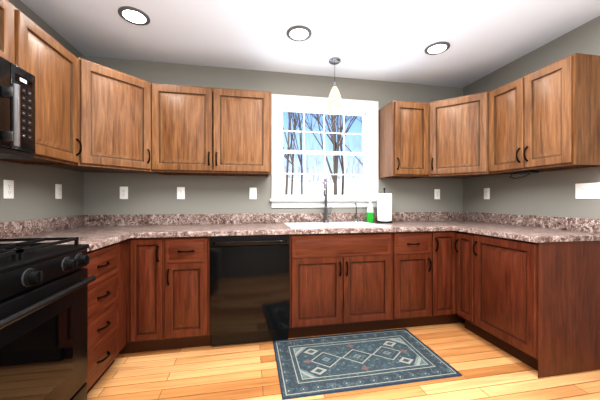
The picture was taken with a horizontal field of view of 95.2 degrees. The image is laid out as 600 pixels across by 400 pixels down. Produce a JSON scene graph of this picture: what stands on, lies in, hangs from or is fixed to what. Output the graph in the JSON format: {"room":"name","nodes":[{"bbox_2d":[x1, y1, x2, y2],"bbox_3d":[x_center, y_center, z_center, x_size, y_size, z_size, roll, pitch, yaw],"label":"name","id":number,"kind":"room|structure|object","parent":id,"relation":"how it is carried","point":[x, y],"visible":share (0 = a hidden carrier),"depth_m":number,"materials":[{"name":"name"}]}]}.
{"room":"kitchen","nodes":[
{"label":"kitchen","id":0,"kind":"room"},
{"bbox_2d":[0,0,83,221],"bbox_3d":[-1.627,-0.076,0.393,0.120,2.450,4.200,0,0,-10],"label":"wall","id":1,"kind":"structure","parent":0,"point":[34,191],"depth_m":1.96,"materials":[{"name":"grey paint"}]},
{"bbox_2d":[3,180,13,198],"bbox_3d":[-1.802,-0.066,1.696,0.008,0.115,0.070,0,0,-10],"label":"outlet","id":2,"kind":"object","parent":1,"relation":"attached to","point":[8,189],"visible":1,"depth_m":1.69,"materials":[{"name":"white plastic"}]},
{"bbox_2d":[0,0,81,165],"bbox_3d":[-1.537,-0.606,1.227,0.356,0.740,1.279,0,0,-10],"label":"upper cabinet","id":3,"kind":"object","parent":1,"relation":"attached to","point":[44,58],"visible":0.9,"depth_m":1.59,"materials":[{"name":"brown wood"}]},
{"bbox_2d":[0,56,34,159],"bbox_3d":[-1.437,-0.415,0.981,0.461,0.424,0.760,0,0,-10],"label":"microwave","id":4,"kind":"object","parent":3,"relation":"attached to","point":[17,112],"visible":1,"depth_m":1.24,"materials":[{"name":"black metal"}]},
{"bbox_2d":[55,184,61,198],"bbox_3d":[-1.883,-0.066,2.140,0.008,0.115,0.070,0,0,-10],"label":"outlet","id":5,"kind":"object","parent":1,"relation":"attached to","point":[58,191],"visible":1,"depth_m":2.13,"materials":[{"name":"white plastic"}]},
{"bbox_2d":[84,56,462,214],"bbox_3d":[-0.045,-0.076,2.896,4.140,2.450,0.150,0,0,-10],"label":"wall","id":6,"kind":"structure","parent":0,"point":[152,193],"depth_m":2.71,"materials":[{"name":"grey paint"}]},
{"bbox_2d":[44,57,152,172],"bbox_3d":[-1.553,-0.606,2.200,0.675,0.740,0.667,0,0,-10],"label":"upper cabinet","id":7,"kind":"object","parent":6,"relation":"attached to","point":[114,121],"visible":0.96,"depth_m":2.04,"materials":[{"name":"brown wood"}]},
{"bbox_2d":[120,187,127,198],"bbox_3d":[-1.623,-0.066,2.524,0.070,0.115,0.008,0,0,-10],"label":"outlet","id":8,"kind":"object","parent":6,"relation":"attached to","point":[123,192],"visible":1,"depth_m":2.52,"materials":[{"name":"white plastic"}]},
{"bbox_2d":[177,187,184,198],"bbox_3d":[-1.136,-0.066,2.614,0.070,0.115,0.008,0,0,-10],"label":"outlet","id":9,"kind":"object","parent":6,"relation":"attached to","point":[180,192],"visible":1,"depth_m":2.61,"materials":[{"name":"white plastic"}]},
{"bbox_2d":[151,83,270,176],"bbox_3d":[-0.777,-0.606,2.502,1.004,0.740,0.356,0,0,-10],"label":"upper cabinet","id":10,"kind":"object","parent":6,"relation":"attached to","point":[202,131],"visible":1,"depth_m":2.36,"materials":[{"name":"brown wood"}]},
{"bbox_2d":[249,188,256,198],"bbox_3d":[-0.468,-0.066,2.733,0.070,0.115,0.016,0,0,-10],"label":"light switch","id":11,"kind":"object","parent":6,"relation":"attached to","point":[252,193],"visible":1,"depth_m":2.73,"materials":[{"name":"white plastic"}]},
{"bbox_2d":[269,94,377,207],"bbox_3d":[0.270,-0.495,2.928,1.196,1.148,0.199,0,0,-10],"label":"window","id":12,"kind":"structure","parent":6,"relation":"in","point":[367,110],"depth_m":2.90,"materials":[{"name":"white wood"}]},
{"bbox_2d":[378,100,428,178],"bbox_3d":[1.080,-0.606,2.844,0.394,0.740,0.356,0,0,-10],"label":"upper cabinet","id":13,"kind":"object","parent":6,"relation":"attached to","point":[403,139],"visible":1,"depth_m":2.71,"materials":[{"name":"brown wood"}]},
{"bbox_2d":[434,189,439,198],"bbox_3d":[1.558,-0.066,3.110,0.070,0.115,0.008,0,0,-10],"label":"outlet","id":14,"kind":"object","parent":6,"relation":"attached to","point":[436,193],"visible":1,"depth_m":3.11,"materials":[{"name":"white plastic"}]},
{"bbox_2d":[422,92,500,177],"bbox_3d":[1.613,-0.606,2.783,0.675,0.740,0.667,0,0,-10],"label":"upper cabinet","id":15,"kind":"object","parent":6,"relation":"attached to","point":[458,137],"visible":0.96,"depth_m":2.58,"materials":[{"name":"brown wood"}]},
{"bbox_2d":[20,0,599,87],"bbox_3d":[0.350,-1.331,0.757,3.900,0.060,4.200,0,0,-10],"label":"ceiling","id":16,"kind":"structure","parent":0,"point":[386,40],"depth_m":2.13,"materials":[{"name":"white paint"}]},
{"bbox_2d":[118,6,149,24],"bbox_3d":[-1.169,-1.295,1.936,0.196,0.010,0.196,0,0,-10],"label":"recessed light","id":17,"kind":"object","parent":16,"relation":"in","point":[133,15],"visible":1,"depth_m":1.92,"materials":[{"name":"grey"}]},
{"bbox_2d":[287,25,311,40],"bbox_3d":[-0.007,-1.295,2.140,0.196,0.010,0.196,0,0,-10],"label":"recessed light","id":18,"kind":"object","parent":16,"relation":"in","point":[299,33],"visible":1,"depth_m":2.13,"materials":[{"name":"grey"}]},
{"bbox_2d":[327,57,341,114],"bbox_3d":[0.324,-1.048,2.552,0.142,0.504,0.142,0,0,-10],"label":"pendant light","id":19,"kind":"object","parent":16,"relation":"hanging from","point":[334,104],"visible":1,"depth_m":2.51,"materials":[{"name":"white glass"}]},
{"bbox_2d":[425,42,449,54],"bbox_3d":[1.175,-1.295,2.348,0.196,0.010,0.196,0,0,-10],"label":"recessed light","id":20,"kind":"object","parent":16,"relation":"in","point":[436,48],"visible":1,"depth_m":2.34,"materials":[{"name":"grey"}]},
{"bbox_2d":[87,322,599,399],"bbox_3d":[0.350,1.179,0.757,3.900,0.060,4.200,0,0,-10],"label":"floor","id":21,"kind":"structure","parent":0,"point":[487,370],"depth_m":1.76,"materials":[{"name":"brown wood"}]},
{"bbox_2d":[0,237,95,399],"bbox_3d":[-1.295,0.661,0.970,0.693,0.975,0.760,0,0,-10],"label":"gas range","id":22,"kind":"object","parent":21,"relation":"on","point":[44,321],"visible":1,"depth_m":1.11,"materials":[{"name":"black metal"}]},
{"bbox_2d":[82,240,125,393],"bbox_3d":[-1.461,0.711,1.627,0.650,0.876,0.584,0,0,-10],"label":"base cabinet","id":23,"kind":"object","parent":21,"relation":"on","point":[106,266],"visible":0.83,"depth_m":1.65,"materials":[{"name":"brown wood"}]},
{"bbox_2d":[0,216,131,251],"bbox_3d":[-1.467,0.203,1.616,0.632,0.138,0.562,0,0,-10],"label":"countertop","id":24,"kind":"structure","parent":23,"relation":"on","point":[94,232],"depth_m":1.91,"materials":[{"name":"stone"}]},
{"bbox_2d":[119,237,170,353],"bbox_3d":[-1.457,0.711,2.243,0.878,0.876,0.618,0,0,-10],"label":"base cabinet","id":25,"kind":"object","parent":21,"relation":"on","point":[148,260],"depth_m":2.00,"materials":[{"name":"brown wood"}]},
{"bbox_2d":[171,236,210,348],"bbox_3d":[-0.918,0.711,2.342,0.358,0.876,0.618,0,0,-10],"label":"base cabinet","id":26,"kind":"object","parent":21,"relation":"on","point":[190,256],"depth_m":2.05,"materials":[{"name":"brown wood"}]},
{"bbox_2d":[210,234,288,345],"bbox_3d":[-0.433,0.713,2.398,0.609,0.872,0.648,0,0,-10],"label":"dishwasher","id":27,"kind":"object","parent":21,"relation":"on","point":[249,288],"visible":0.96,"depth_m":2.13,"materials":[{"name":"black metal"}]},
{"bbox_2d":[288,234,298,337],"bbox_3d":[-0.439,0.711,2.430,0.696,0.876,0.618,0,0,-10],"label":"base cabinet","id":28,"kind":"object","parent":21,"relation":"on","point":[293,331],"depth_m":2.19,"materials":[{"name":"brown wood"}]},
{"bbox_2d":[299,232,398,336],"bbox_3d":[0.321,0.711,2.571,0.930,0.876,0.618,0,0,-10],"label":"base cabinet","id":29,"kind":"object","parent":21,"relation":"on","point":[339,283],"depth_m":2.28,"materials":[{"name":"brown wood"}]},
{"bbox_2d":[77,212,455,237],"bbox_3d":[0.028,0.203,2.503,3.894,0.138,0.642,0,0,-10],"label":"countertop","id":30,"kind":"structure","parent":29,"relation":"on","point":[143,225],"depth_m":2.55,"materials":[{"name":"stone"}]},
{"bbox_2d":[323,178,330,222],"bbox_3d":[0.270,0.007,2.683,0.144,0.439,0.247,0,0,-10],"label":"faucet","id":31,"kind":"object","parent":30,"relation":"on","point":[326,215],"visible":1,"depth_m":2.75,"materials":[{"name":"silver metal"}]},
{"bbox_2d":[284,221,386,227],"bbox_3d":[0.299,0.324,2.575,0.850,0.194,0.515,0,0,-10],"label":"sink","id":32,"kind":"object","parent":30,"relation":"in","point":[325,225],"visible":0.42,"depth_m":2.68,"materials":[{"name":"white ceramic"}]},
{"bbox_2d":[354,202,357,221],"bbox_3d":[0.573,0.125,2.801,0.068,0.201,0.099,0,0,-10],"label":"tap","id":33,"kind":"object","parent":30,"relation":"on","point":[356,219],"visible":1,"depth_m":2.83,"materials":[{"name":"silver metal"}]},
{"bbox_2d":[366,197,373,222],"bbox_3d":[0.722,0.102,2.819,0.080,0.262,0.046,0,0,-10],"label":"dish soap bottle","id":34,"kind":"object","parent":30,"relation":"on","point":[370,215],"visible":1,"depth_m":2.80,"materials":[{"name":"green plastic"}]},
{"bbox_2d":[377,188,391,222],"bbox_3d":[0.869,0.054,2.820,0.156,0.358,0.156,0,0,-10],"label":"paper towel holder","id":35,"kind":"object","parent":30,"relation":"on","point":[384,207],"visible":1,"depth_m":2.76,"materials":[{"name":"white paper"}]},
{"bbox_2d":[273,328,461,399],"bbox_3d":[0.419,1.144,2.007,1.180,0.009,0.663,0,0,-10],"label":"rug","id":36,"kind":"object","parent":21,"relation":"on","point":[317,365],"visible":1,"depth_m":1.92,"materials":[{"name":"blue fabric"}]},
{"bbox_2d":[399,231,438,327],"bbox_3d":[0.922,0.711,2.681,0.452,0.876,0.618,0,0,-10],"label":"base cabinet","id":37,"kind":"object","parent":21,"relation":"on","point":[418,250],"depth_m":2.39,"materials":[{"name":"brown wood"}]},
{"bbox_2d":[439,231,462,323],"bbox_3d":[1.223,0.711,2.737,0.300,0.876,0.618,0,0,-10],"label":"base cabinet","id":38,"kind":"object","parent":21,"relation":"on","point":[447,252],"depth_m":2.44,"materials":[{"name":"brown wood"}]},
{"bbox_2d":[455,231,599,377],"bbox_3d":[1.741,0.711,2.159,0.650,0.876,0.699,0,0,-10],"label":"base cabinet","id":39,"kind":"object","parent":21,"relation":"on","point":[535,306],"visible":0.98,"depth_m":1.84,"materials":[{"name":"brown wood"}]},
{"bbox_2d":[456,212,599,242],"bbox_3d":[1.752,0.203,2.144,0.632,0.138,0.690,0,0,-10],"label":"countertop","id":40,"kind":"structure","parent":39,"relation":"on","point":[530,228],"depth_m":2.17,"materials":[{"name":"stone"}]},
{"bbox_2d":[463,16,599,218],"bbox_3d":[2.326,-0.076,1.121,0.120,2.450,4.200,0,0,-10],"label":"wall","id":41,"kind":"structure","parent":0,"point":[550,193],"depth_m":2.34,"materials":[{"name":"grey paint"}]},
{"bbox_2d":[484,188,489,198],"bbox_3d":[1.942,-0.066,2.851,0.008,0.115,0.070,0,0,-10],"label":"outlet","id":42,"kind":"object","parent":41,"relation":"attached to","point":[486,193],"visible":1,"depth_m":2.84,"materials":[{"name":"white plastic"}]},
{"bbox_2d":[489,53,599,173],"bbox_3d":[1.889,-0.606,2.169,0.356,0.740,0.669,0,0,-10],"label":"upper cabinet","id":43,"kind":"object","parent":41,"relation":"attached to","point":[546,118],"visible":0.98,"depth_m":1.97,"materials":[{"name":"brown wood"}]},
{"bbox_2d":[511,170,538,174],"bbox_3d":[1.837,-0.225,2.232,0.060,0.021,0.160,0,0,-10],"label":"under-cabinet light","id":44,"kind":"object","parent":43,"relation":"attached to","point":[528,172],"depth_m":2.21,"materials":[{"name":"black"}]},
{"bbox_2d":[575,182,599,198],"bbox_3d":[2.098,-0.066,2.001,0.008,0.115,0.152,0,0,-10],"label":"outlet","id":45,"kind":"object","parent":41,"relation":"attached to","point":[587,190],"visible":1,"depth_m":2.00,"materials":[{"name":"white plastic"}]},
{"label":"outside","id":46,"kind":"structure","parent":0,"visible":0},
{"bbox_2d":[283,112,362,194],"bbox_3d":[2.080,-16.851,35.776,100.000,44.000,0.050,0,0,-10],"label":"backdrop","id":47,"kind":"structure","parent":46,"point":[354,162],"depth_m":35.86,"materials":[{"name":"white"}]},
{"bbox_3d":[4.967,1.799,20.115,100.000,0.100,31.800,0,0,-10],"label":"snow","id":48,"kind":"object","parent":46,"visible":0},
{"bbox_2d":[283,112,362,194],"bbox_3d":[1.392,-8.300,21.686,23.960,20.111,23.346,0,0,-10],"label":"trees","id":49,"kind":"object","parent":48,"relation":"on","point":[334,143],"depth_m":16.76,"materials":[{"name":"brown plant"}]}
]}

